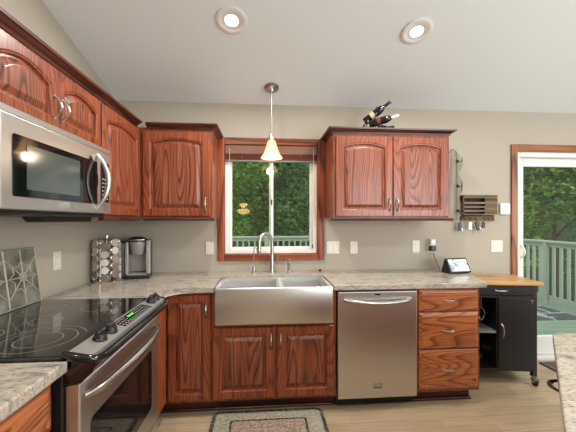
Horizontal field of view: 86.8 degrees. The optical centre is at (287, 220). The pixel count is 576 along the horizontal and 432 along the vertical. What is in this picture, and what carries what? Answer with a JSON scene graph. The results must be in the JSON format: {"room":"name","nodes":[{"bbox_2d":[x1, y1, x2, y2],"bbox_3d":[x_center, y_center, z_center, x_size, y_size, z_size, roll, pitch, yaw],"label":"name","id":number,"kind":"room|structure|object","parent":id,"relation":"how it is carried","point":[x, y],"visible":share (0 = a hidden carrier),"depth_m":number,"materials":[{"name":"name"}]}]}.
{"room":"kitchen","nodes":[
{"label":"kitchen","id":0,"kind":"room"},
{"bbox_2d":[0,0,115,298],"bbox_3d":[-1.382,-0.215,-0.064,0.150,3.383,5.800,0,0,-4],"label":"wall","id":1,"kind":"structure","parent":0,"point":[74,240],"depth_m":1.90,"materials":[{"name":"beige paint"}]},
{"bbox_2d":[0,6,105,146],"bbox_3d":[-1.224,-0.589,1.407,0.386,0.339,0.759,0,0,-4],"label":"upper cabinet","id":2,"kind":"object","parent":1,"relation":"attached to","point":[36,80],"visible":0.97,"depth_m":1.33,"materials":[{"name":"brown wood"}]},
{"bbox_2d":[0,102,111,221],"bbox_3d":[-1.183,-0.203,1.411,0.466,0.423,0.755,0,0,-4],"label":"microwave","id":3,"kind":"object","parent":2,"relation":"attached to","point":[49,173],"visible":1,"depth_m":1.29,"materials":[{"name":"silver metal"}]},
{"bbox_2d":[53,251,60,270],"bbox_3d":[-1.454,0.254,1.918,0.008,0.116,0.072,0,0,-4],"label":"wall outlet","id":4,"kind":"object","parent":1,"relation":"attached to","point":[56,255],"visible":1,"depth_m":1.91,"materials":[{"name":"white plastic"}]},
{"bbox_2d":[92,92,141,220],"bbox_3d":[-1.282,-0.377,2.076,0.373,0.762,0.583,0,0,-4],"label":"upper cabinet","id":5,"kind":"object","parent":1,"relation":"attached to","point":[120,132],"visible":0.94,"depth_m":2.05,"materials":[{"name":"brown wood"}]},
{"bbox_2d":[42,0,575,113],"bbox_3d":[1.884,-1.538,0.187,6.700,1.038,5.800,0,0,-4],"label":"ceiling","id":6,"kind":"structure","parent":0,"point":[477,55],"depth_m":2.21,"materials":[{"name":"paint"}]},
{"bbox_2d":[216,6,246,33],"bbox_3d":[-0.359,-1.272,1.941,0.199,0.057,0.193,0,0,0],"label":"recessed light","id":7,"kind":"object","parent":6,"relation":"in","point":[230,19],"visible":1,"depth_m":1.94,"materials":[{"name":"white"}]},
{"bbox_2d":[261,82,281,159],"bbox_3d":[-0.138,-0.829,2.561,0.180,0.609,0.180,0,0,-4],"label":"pendant lamp","id":8,"kind":"object","parent":6,"relation":"hanging from","point":[271,152],"visible":1,"depth_m":2.53,"materials":[{"name":"white glass"}]},
{"bbox_2d":[401,18,432,43],"bbox_3d":[0.866,-1.269,2.048,0.199,0.057,0.193,0,0,0],"label":"recessed light","id":9,"kind":"object","parent":6,"relation":"in","point":[416,31],"visible":1,"depth_m":2.04,"materials":[{"name":"white"}]},
{"bbox_2d":[116,101,575,273],"bbox_3d":[1.742,0.160,3.009,6.550,2.433,0.150,0,0,-4],"label":"wall","id":10,"kind":"structure","parent":0,"point":[484,139],"depth_m":2.87,"materials":[{"name":"beige paint"}]},
{"bbox_2d":[139,122,223,220],"bbox_3d":[-1.034,-0.377,2.525,0.936,0.762,0.386,0,0,-4],"label":"upper cabinet","id":11,"kind":"object","parent":10,"relation":"attached to","point":[179,161],"visible":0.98,"depth_m":2.39,"materials":[{"name":"brown wood"}]},
{"bbox_2d":[206,242,213,254],"bbox_3d":[-0.705,0.249,2.741,0.072,0.116,0.008,0,0,-4],"label":"wall outlet","id":12,"kind":"object","parent":10,"relation":"attached to","point":[209,245],"visible":1,"depth_m":2.74,"materials":[{"name":"white plastic"}]},
{"bbox_2d":[218,137,323,260],"bbox_3d":[-0.153,-0.191,2.838,0.972,1.114,0.142,0,0,-4],"label":"window","id":13,"kind":"structure","parent":10,"relation":"in","point":[315,250],"depth_m":2.79,"materials":[{"name":"brown wood"}]},
{"bbox_2d":[225,145,316,208],"bbox_3d":[-0.150,-0.352,2.787,0.837,0.656,0.042,0,0,-4],"label":"window blind","id":14,"kind":"object","parent":13,"relation":"attached to","point":[233,153],"visible":0.84,"depth_m":2.77,"materials":[{"name":"brown wood"}]},
{"bbox_2d":[327,241,338,253],"bbox_3d":[0.417,0.252,2.827,0.118,0.116,0.009,0,0,-4],"label":"light switch","id":15,"kind":"object","parent":10,"relation":"attached to","point":[332,246],"visible":1,"depth_m":2.83,"materials":[{"name":"white plastic"}]},
{"bbox_2d":[350,241,357,253],"bbox_3d":[0.615,0.253,2.843,0.072,0.116,0.008,0,0,-4],"label":"wall outlet","id":16,"kind":"object","parent":10,"relation":"attached to","point":[353,244],"visible":1,"depth_m":2.84,"materials":[{"name":"white plastic"}]},
{"bbox_2d":[320,126,456,220],"bbox_3d":[0.856,-0.377,2.670,1.084,0.762,0.386,0,0,-4],"label":"upper cabinet","id":17,"kind":"object","parent":10,"relation":"attached to","point":[372,173],"visible":1,"depth_m":2.52,"materials":[{"name":"brown wood"}]},
{"bbox_2d":[362,107,378,126],"bbox_3d":[0.742,-0.863,2.586,0.270,0.207,0.140,0,0,-4],"label":"wine rack","id":18,"kind":"object","parent":17,"relation":"on","point":[367,120],"visible":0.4,"depth_m":2.56,"materials":[{"name":"black metal"}]},
{"bbox_2d":[363,100,391,124],"bbox_3d":[0.754,-0.912,2.583,0.237,0.179,0.066,0,0,24],"label":"wine bottle","id":19,"kind":"object","parent":18,"relation":"in","point":[380,109],"visible":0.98,"depth_m":2.56,"materials":[{"name":"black glass"}]},
{"bbox_2d":[368,114,398,126],"bbox_3d":[0.795,-0.825,2.531,0.245,0.090,0.062,0,0,18],"label":"wine bottle","id":20,"kind":"object","parent":18,"relation":"in","point":[385,119],"visible":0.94,"depth_m":2.52,"materials":[{"name":"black glass"}]},
{"bbox_2d":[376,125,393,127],"bbox_3d":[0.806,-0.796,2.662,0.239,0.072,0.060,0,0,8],"label":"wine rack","id":21,"kind":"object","parent":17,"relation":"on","point":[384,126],"visible":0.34,"depth_m":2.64,"materials":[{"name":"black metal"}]},
{"bbox_2d":[412,240,419,252],"bbox_3d":[1.214,0.248,2.889,0.072,0.116,0.008,0,0,-4],"label":"wall outlet","id":22,"kind":"object","parent":10,"relation":"attached to","point":[415,243],"visible":1,"depth_m":2.89,"materials":[{"name":"white plastic"}]},
{"bbox_2d":[427,240,433,251],"bbox_3d":[1.360,0.246,2.900,0.072,0.116,0.008,0,0,-4],"label":"wall outlet","id":23,"kind":"object","parent":10,"relation":"attached to","point":[428,245],"visible":0.43,"depth_m":2.90,"materials":[{"name":"white plastic"}]},
{"bbox_2d":[429,239,434,244],"bbox_3d":[1.361,0.204,2.875,0.048,0.057,0.040,0,0,-4],"label":"plug adapter","id":24,"kind":"object","parent":10,"relation":"attached to","point":[431,241],"visible":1,"depth_m":2.86,"materials":[{"name":"white plastic"}]},
{"bbox_2d":[449,149,462,220],"bbox_3d":[1.581,-0.340,2.893,0.180,0.688,0.055,0,0,-4],"label":"board","id":25,"kind":"object","parent":10,"relation":"attached to","point":[455,159],"visible":0.9,"depth_m":2.90,"materials":[{"name":"grey wood"}]},
{"bbox_2d":[460,195,497,220],"bbox_3d":[1.823,-0.118,2.909,0.343,0.245,0.059,0,0,-4],"label":"mail organizer","id":26,"kind":"object","parent":10,"relation":"attached to","point":[475,207],"visible":1,"depth_m":2.89,"materials":[{"name":"brown wood"}]},
{"bbox_2d":[458,222,462,230],"bbox_3d":[1.636,0.047,2.883,0.050,0.107,0.016,0,0,-4],"label":"key","id":27,"kind":"object","parent":26,"relation":"hanging from","point":[459,223],"visible":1,"depth_m":2.88,"materials":[{"name":"metal"}]},
{"bbox_2d":[468,220,471,229],"bbox_3d":[1.731,0.041,2.891,0.045,0.095,0.016,0,0,-4],"label":"key","id":28,"kind":"object","parent":26,"relation":"hanging from","point":[470,223],"visible":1,"depth_m":2.88,"materials":[{"name":"metal"}]},
{"bbox_2d":[475,222,480,229],"bbox_3d":[1.808,0.045,2.897,0.071,0.101,0.016,0,0,-4],"label":"key","id":29,"kind":"object","parent":26,"relation":"hanging from","point":[476,223],"visible":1,"depth_m":2.89,"materials":[{"name":"metal"}]},
{"bbox_2d":[461,214,497,214],"bbox_3d":[1.823,-0.057,2.906,0.343,0.010,0.052,0,0,-4],"label":"shelf","id":30,"kind":"object","parent":26,"relation":"attached to","point":[461,214],"depth_m":2.88,"materials":[{"name":"brown wood"}]},
{"bbox_2d":[491,240,502,251],"bbox_3d":[2.025,0.251,2.951,0.118,0.116,0.009,0,0,-4],"label":"light switch","id":31,"kind":"object","parent":10,"relation":"attached to","point":[496,245],"visible":1,"depth_m":2.95,"materials":[{"name":"white plastic"}]},
{"bbox_2d":[499,203,509,214],"bbox_3d":[2.070,-0.111,2.947,0.167,0.110,0.023,0,0,-4],"label":"thermostat","id":32,"kind":"object","parent":10,"relation":"attached to","point":[504,208],"visible":0.91,"depth_m":2.94,"materials":[{"name":"white plastic"}]},
{"bbox_2d":[511,144,575,359],"bbox_3d":[3.141,0.319,3.111,1.965,2.115,0.182,0,0,-4],"label":"door","id":33,"kind":"structure","parent":10,"relation":"in","point":[542,156],"depth_m":2.99,"materials":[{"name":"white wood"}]},
{"bbox_2d":[157,360,563,431],"bbox_3d":[1.889,1.426,0.112,6.700,0.100,5.650,0,0,-4],"label":"floor","id":34,"kind":"structure","parent":0,"point":[504,401],"depth_m":2.18,"materials":[{"name":"brown wood"}]},
{"bbox_2d":[0,384,50,431],"bbox_3d":[-1.006,0.939,0.395,0.664,0.874,1.158,0,0,-4],"label":"base cabinet","id":35,"kind":"object","parent":34,"relation":"on","point":[34,415],"visible":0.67,"depth_m":0.90,"materials":[{"name":"brown wood"}]},
{"bbox_2d":[0,361,66,421],"bbox_3d":[-1.008,0.480,0.382,0.657,0.039,1.192,0,0,-4],"label":"countertop","id":36,"kind":"structure","parent":35,"relation":"on","point":[19,382],"depth_m":0.89,"materials":[{"name":"beige stone"}]},
{"bbox_2d":[0,292,167,431],"bbox_3d":[-1.028,0.879,1.372,0.758,0.935,0.792,0,0,-4],"label":"range","id":37,"kind":"object","parent":34,"relation":"on","point":[109,346],"visible":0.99,"depth_m":1.27,"materials":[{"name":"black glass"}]},
{"bbox_2d":[0,247,41,314],"bbox_3d":[-1.389,0.298,1.500,0.048,0.300,0.423,0,0,-4],"label":"tile","id":38,"kind":"structure","parent":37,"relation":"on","point":[19,277],"depth_m":1.57,"materials":[{"name":"grey tile"}]},
{"bbox_2d":[0,298,146,363],"bbox_3d":[-1.087,0.460,1.368,0.640,0.021,0.774,0,0,-4],"label":"cooktop","id":39,"kind":"object","parent":37,"relation":"in","point":[43,330],"depth_m":1.30,"materials":[{"name":"black glass"}]},
{"bbox_2d":[157,293,212,417],"bbox_3d":[-1.015,0.939,2.243,0.929,0.874,0.949,0,0,-4],"label":"base cabinet","id":40,"kind":"object","parent":34,"relation":"on","point":[185,335],"visible":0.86,"depth_m":2.12,"materials":[{"name":"brown wood"}]},
{"bbox_2d":[42,269,486,299],"bbox_3d":[0.076,0.480,2.327,3.117,0.039,0.949,0,0,-4],"label":"countertop","id":41,"kind":"structure","parent":40,"relation":"on","point":[166,284],"depth_m":2.30,"materials":[{"name":"beige stone"}]},
{"bbox_2d":[92,235,120,282],"bbox_3d":[-1.379,0.285,2.318,0.188,0.350,0.188,0,0,-4],"label":"pod carousel","id":42,"kind":"object","parent":41,"relation":"on","point":[111,279],"visible":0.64,"depth_m":2.26,"materials":[{"name":"silver metal"}]},
{"bbox_2d":[92,271,101,277],"bbox_3d":[-1.408,0.398,2.251,0.054,0.054,0.042,0,0,23],"label":"pod","id":43,"kind":"object","parent":42,"relation":"in","point":[95,274],"visible":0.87,"depth_m":2.23,"materials":[{"name":"brown plastic"}]},
{"bbox_2d":[92,263,101,269],"bbox_3d":[-1.408,0.340,2.251,0.054,0.054,0.042,0,0,23],"label":"pod","id":44,"kind":"object","parent":42,"relation":"in","point":[95,266],"visible":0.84,"depth_m":2.23,"materials":[{"name":"beige plastic"}]},
{"bbox_2d":[92,255,101,262],"bbox_3d":[-1.408,0.282,2.251,0.054,0.054,0.042,0,0,23],"label":"pod","id":45,"kind":"object","parent":42,"relation":"in","point":[95,258],"visible":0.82,"depth_m":2.23,"materials":[{"name":"plastic"}]},
{"bbox_2d":[92,247,101,254],"bbox_3d":[-1.408,0.225,2.251,0.054,0.054,0.042,0,0,23],"label":"pod","id":46,"kind":"object","parent":42,"relation":"in","point":[95,250],"visible":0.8,"depth_m":2.23,"materials":[{"name":"brown plastic"}]},
{"bbox_2d":[92,240,101,246],"bbox_3d":[-1.408,0.168,2.251,0.054,0.054,0.042,0,0,23],"label":"pod","id":47,"kind":"object","parent":42,"relation":"in","point":[95,243],"visible":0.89,"depth_m":2.23,"materials":[{"name":"plastic"}]},
{"bbox_2d":[100,275,108,281],"bbox_3d":[-1.352,0.426,2.250,0.054,0.054,0.042,0,0,-22],"label":"pod","id":48,"kind":"object","parent":42,"relation":"in","point":[104,278],"visible":0.97,"depth_m":2.23,"materials":[{"name":"beige plastic"}]},
{"bbox_2d":[100,267,108,273],"bbox_3d":[-1.352,0.369,2.250,0.054,0.054,0.042,0,0,-22],"label":"pod","id":49,"kind":"object","parent":42,"relation":"in","point":[104,270],"visible":0.99,"depth_m":2.23,"materials":[{"name":"white plastic"}]},
{"bbox_2d":[100,259,108,266],"bbox_3d":[-1.352,0.311,2.250,0.054,0.054,0.042,0,0,-22],"label":"pod","id":50,"kind":"object","parent":42,"relation":"in","point":[104,262],"visible":0.98,"depth_m":2.23,"materials":[{"name":"beige plastic"}]},
{"bbox_2d":[100,251,108,258],"bbox_3d":[-1.352,0.254,2.250,0.054,0.054,0.042,0,0,-22],"label":"pod","id":51,"kind":"object","parent":42,"relation":"in","point":[104,255],"visible":1,"depth_m":2.23,"materials":[{"name":"beige plastic"}]},
{"bbox_2d":[100,243,108,250],"bbox_3d":[-1.352,0.197,2.250,0.054,0.054,0.042,0,0,-22],"label":"pod","id":52,"kind":"object","parent":42,"relation":"in","point":[104,247],"visible":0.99,"depth_m":2.23,"materials":[{"name":"plastic"}]},
{"bbox_2d":[111,270,118,276],"bbox_3d":[-1.312,0.398,2.289,0.042,0.054,0.054,0,0,23],"label":"pod","id":53,"kind":"object","parent":42,"relation":"in","point":[114,273],"visible":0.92,"depth_m":2.28,"materials":[{"name":"beige plastic"}]},
{"bbox_2d":[111,262,118,268],"bbox_3d":[-1.312,0.340,2.289,0.042,0.054,0.054,0,0,23],"label":"pod","id":54,"kind":"object","parent":42,"relation":"in","point":[114,265],"visible":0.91,"depth_m":2.28,"materials":[{"name":"plastic"}]},
{"bbox_2d":[111,254,118,261],"bbox_3d":[-1.312,0.282,2.289,0.042,0.054,0.054,0,0,23],"label":"pod","id":55,"kind":"object","parent":42,"relation":"in","point":[115,257],"visible":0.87,"depth_m":2.28,"materials":[{"name":"brown plastic"}]},
{"bbox_2d":[111,247,118,253],"bbox_3d":[-1.312,0.225,2.289,0.042,0.054,0.054,0,0,23],"label":"pod","id":56,"kind":"object","parent":42,"relation":"in","point":[114,250],"visible":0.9,"depth_m":2.27,"materials":[{"name":"white plastic"}]},
{"bbox_2d":[111,239,118,245],"bbox_3d":[-1.312,0.168,2.289,0.042,0.054,0.054,0,0,23],"label":"pod","id":57,"kind":"object","parent":42,"relation":"in","point":[114,242],"visible":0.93,"depth_m":2.28,"materials":[{"name":"beige plastic"}]},
{"bbox_2d":[120,236,151,279],"bbox_3d":[-1.248,0.295,2.499,0.229,0.331,0.291,0,0,-20],"label":"coffee maker","id":58,"kind":"object","parent":41,"relation":"on","point":[136,252],"visible":0.97,"depth_m":2.42,"materials":[{"name":"silver plastic"}]},
{"bbox_2d":[127,272,146,275],"bbox_3d":[-1.203,0.426,2.441,0.135,0.008,0.130,0,0,-20],"label":"drip tray","id":59,"kind":"object","parent":58,"relation":"on","point":[128,273],"depth_m":2.40,"materials":[{"name":"silver metal"}]},
{"bbox_2d":[249,247,256,272],"bbox_3d":[-0.285,0.346,2.663,0.114,0.229,0.057,0,0,42],"label":"tap","id":60,"kind":"object","parent":41,"relation":"on","point":[253,267],"visible":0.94,"depth_m":2.68,"materials":[{"name":"silver metal"}]},
{"bbox_2d":[257,232,278,272],"bbox_3d":[-0.185,0.282,2.660,0.206,0.358,0.071,0,0,-32],"label":"kitchen faucet","id":61,"kind":"object","parent":41,"relation":"on","point":[272,263],"visible":1,"depth_m":2.68,"materials":[{"name":"silver metal"}]},
{"bbox_2d":[214,276,332,325],"bbox_3d":[-0.108,0.599,2.324,0.835,0.261,0.403,0,0,-4],"label":"farmhouse sink","id":62,"kind":"object","parent":41,"relation":"in","point":[277,300],"visible":1,"depth_m":2.13,"materials":[{"name":"silver metal"}]},
{"bbox_2d":[221,280,277,287],"bbox_3d":[-0.290,0.592,2.314,0.423,0.200,0.338,0,0,-4],"label":"basin","id":63,"kind":"object","parent":62,"relation":"in","point":[224,283],"depth_m":2.47,"materials":[{"name":"silver metal"}]},
{"bbox_2d":[281,280,324,286],"bbox_3d":[0.117,0.592,2.345,0.334,0.200,0.338,0,0,-4],"label":"basin","id":64,"kind":"object","parent":62,"relation":"in","point":[284,283],"depth_m":2.51,"materials":[{"name":"silver metal"}]},
{"bbox_2d":[287,258,290,272],"bbox_3d":[0.009,0.397,2.690,0.040,0.127,0.071,0,0,-4],"label":"soap dispenser","id":65,"kind":"object","parent":41,"relation":"on","point":[288,262],"visible":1,"depth_m":2.69,"materials":[{"name":"silver metal"}]},
{"bbox_2d":[429,246,439,268],"bbox_3d":[1.387,0.349,2.873,0.103,0.218,0.045,0,0,-4],"label":"charger","id":66,"kind":"object","parent":41,"relation":"on","point":[431,248],"visible":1,"depth_m":2.85,"materials":[{"name":"black plastic"}]},
{"bbox_2d":[441,258,470,273],"bbox_3d":[1.483,0.397,2.685,0.210,0.128,0.117,0,0,-12],"label":"smart display","id":67,"kind":"object","parent":41,"relation":"on","point":[450,265],"visible":1,"depth_m":2.65,"materials":[{"name":"black plastic"}]},
{"bbox_2d":[209,407,328,431],"bbox_3d":[-0.119,1.369,1.913,0.776,0.011,0.570,0,0,-4],"label":"braided rug","id":68,"kind":"object","parent":34,"relation":"on","point":[310,419],"visible":1,"depth_m":2.06,"materials":[{"name":"beige fabric"}]},
{"bbox_2d":[212,290,335,410],"bbox_3d":[-0.118,0.939,2.454,0.896,0.874,0.666,0,0,-4],"label":"base cabinet","id":69,"kind":"object","parent":34,"relation":"on","point":[274,365],"visible":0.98,"depth_m":2.17,"materials":[{"name":"brown wood"}]},
{"bbox_2d":[252,398,292,403],"bbox_3d":[-0.114,1.317,2.241,0.300,0.058,0.006,0,0,-4],"label":"floor vent grille","id":70,"kind":"object","parent":69,"relation":"attached to","point":[284,400],"depth_m":2.24,"materials":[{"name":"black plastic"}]},
{"bbox_2d":[334,289,416,404],"bbox_3d":[0.630,0.940,2.485,0.588,0.864,0.686,0,0,-4],"label":"dishwasher","id":71,"kind":"object","parent":34,"relation":"on","point":[376,330],"visible":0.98,"depth_m":2.21,"materials":[{"name":"silver metal"}]},
{"bbox_2d":[412,288,478,400],"bbox_3d":[1.175,0.939,2.555,0.501,0.874,0.664,0,0,-4],"label":"base cabinet","id":72,"kind":"object","parent":34,"relation":"on","point":[447,318],"visible":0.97,"depth_m":2.26,"materials":[{"name":"brown wood"}]},
{"bbox_2d":[470,274,543,385],"bbox_3d":[1.815,0.943,2.700,0.585,0.866,0.402,0,0,4],"label":"kitchen cart","id":73,"kind":"object","parent":34,"relation":"on","point":[508,327],"visible":0.62,"depth_m":2.53,"materials":[{"name":"black wood"}]},
{"bbox_2d":[479,298,484,319],"bbox_3d":[1.674,0.759,2.652,0.057,0.215,0.042,0,0,-18],"label":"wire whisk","id":74,"kind":"object","parent":73,"relation":"hanging from","point":[480,298],"visible":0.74,"depth_m":2.64,"materials":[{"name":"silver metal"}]},
{"bbox_2d":[479,321,495,332],"bbox_3d":[1.667,0.936,2.718,0.177,0.016,0.323,0,0,4],"label":"shelf","id":75,"kind":"object","parent":73,"relation":"attached to","point":[484,327],"depth_m":2.61,"materials":[{"name":"silver metal"}]},
{"bbox_2d":[479,355,531,371],"bbox_3d":[1.810,1.248,2.708,0.517,0.020,0.325,0,0,4],"label":"shelf","id":76,"kind":"object","parent":73,"relation":"attached to","point":[484,363],"depth_m":2.55,"materials":[{"name":"black wood"}]},
{"bbox_2d":[539,361,555,371],"bbox_3d":[2.910,1.369,2.688,0.950,0.011,0.570,0,0,-4],"label":"door mat","id":77,"kind":"object","parent":34,"relation":"on","point":[551,365],"visible":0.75,"depth_m":2.87,"materials":[{"name":"brown fabric"}]},
{"bbox_2d":[547,333,575,431],"bbox_3d":[1.712,0.918,0.458,2.500,0.915,1.668,0,0,-4],"label":"kitchen island","id":78,"kind":"object","parent":34,"relation":"on","point":[564,344],"visible":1,"depth_m":0.92,"materials":[{"name":"stone"}]},
{"label":"outside","id":79,"kind":"structure","parent":0,"visible":0},
{"bbox_2d":[537,296,575,360],"bbox_3d":[0.367,1.461,4.920,9.100,0.050,3.830,0,0,-4],"label":"floor","id":80,"kind":"structure","parent":79,"point":[548,327],"depth_m":4.24,"materials":[{"name":"green wood"}]},
{"bbox_2d":[232,236,308,246],"bbox_3d":[0.901,0.891,6.781,6.650,1.090,0.130,0,0,-4],"label":"deck railing","id":81,"kind":"object","parent":80,"relation":"on","point":[234,238],"visible":0.07,"depth_m":6.64,"materials":[{"name":"green paint"}]},
{"bbox_2d":[523,239,575,306],"bbox_3d":[4.473,0.891,5.260,0.130,1.090,3.420,0,0,-4],"label":"deck railing","id":82,"kind":"object","parent":80,"relation":"on","point":[543,245],"visible":0.45,"depth_m":5.20,"materials":[{"name":"green paint"}]},
{"bbox_2d":[537,304,575,320],"bbox_3d":[3.266,1.431,5.438,1.900,0.010,2.200,0,0,-4],"label":"outdoor rug","id":83,"kind":"object","parent":80,"relation":"on","point":[543,313],"visible":0.11,"depth_m":4.57,"materials":[{"name":"grey fabric"}]},
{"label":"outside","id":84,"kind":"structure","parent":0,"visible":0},
{"bbox_2d":[232,169,575,301],"bbox_3d":[4.622,-3.474,20.706,65.000,14.300,17.000,0,0,-4],"label":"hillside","id":85,"kind":"structure","parent":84,"point":[561,225],"depth_m":15.08,"materials":[{"name":"green plant"}]},
{"bbox_2d":[232,162,290,245],"bbox_3d":[-1.255,-0.421,12.271,3.929,7.999,3.846,0,0,-32],"label":"leafy tree","id":86,"kind":"object","parent":85,"relation":"on","point":[256,168],"visible":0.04,"depth_m":11.32,"materials":[{"name":"green plant"}]},
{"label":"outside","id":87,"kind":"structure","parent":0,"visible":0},
{"bbox_3d":[5.461,3.626,9.764,65.000,0.100,4.950,0,0,-4],"label":"ground","id":88,"kind":"structure","parent":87,"visible":0},
{"bbox_2d":[232,162,286,246],"bbox_3d":[-1.773,0.269,8.970,3.562,6.619,3.334,0,0,-14],"label":"leafy tree","id":89,"kind":"object","parent":88,"relation":"on","point":[237,200],"visible":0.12,"depth_m":8.69,"materials":[{"name":"green plant"}]},
{"bbox_2d":[234,162,308,246],"bbox_3d":[-0.177,0.179,10.353,3.846,6.799,3.929,0,0,31],"label":"leafy tree","id":90,"kind":"object","parent":88,"relation":"on","point":[280,223],"visible":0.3,"depth_m":9.25,"materials":[{"name":"green plant"}]},
{"bbox_2d":[255,163,308,245],"bbox_3d":[1.125,0.329,9.866,3.846,6.499,3.929,0,0,39],"label":"leafy tree","id":91,"kind":"object","parent":88,"relation":"on","point":[304,182],"visible":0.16,"depth_m":8.94,"materials":[{"name":"green plant"}]},
{"bbox_2d":[523,167,575,279],"bbox_3d":[8.124,0.279,6.884,3.929,6.599,3.846,0,0,-2],"label":"leafy tree","id":92,"kind":"object","parent":88,"relation":"on","point":[572,208],"visible":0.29,"depth_m":7.35,"materials":[{"name":"green plant"}]},
{"bbox_2d":[523,167,575,277],"bbox_3d":[6.277,0.069,8.072,3.334,7.019,3.562,0,0,-12],"label":"leafy tree","id":93,"kind":"object","parent":88,"relation":"on","point":[529,201],"visible":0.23,"depth_m":7.64,"materials":[{"name":"green plant"}]},
{"bbox_2d":[525,168,575,291],"bbox_3d":[8.026,-0.081,9.927,3.334,7.319,3.562,0,0,-5],"label":"leafy tree","id":94,"kind":"object","parent":88,"relation":"on","point":[549,228],"visible":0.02,"depth_m":9.81,"materials":[{"name":"green plant"}]},
{"bbox_2d":[539,189,575,297],"bbox_3d":[10.425,-0.621,11.764,3.929,8.399,3.846,0,0,-39],"label":"leafy tree","id":95,"kind":"object","parent":88,"relation":"on","point":[555,235],"visible":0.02,"depth_m":11.76,"materials":[{"name":"green plant"}]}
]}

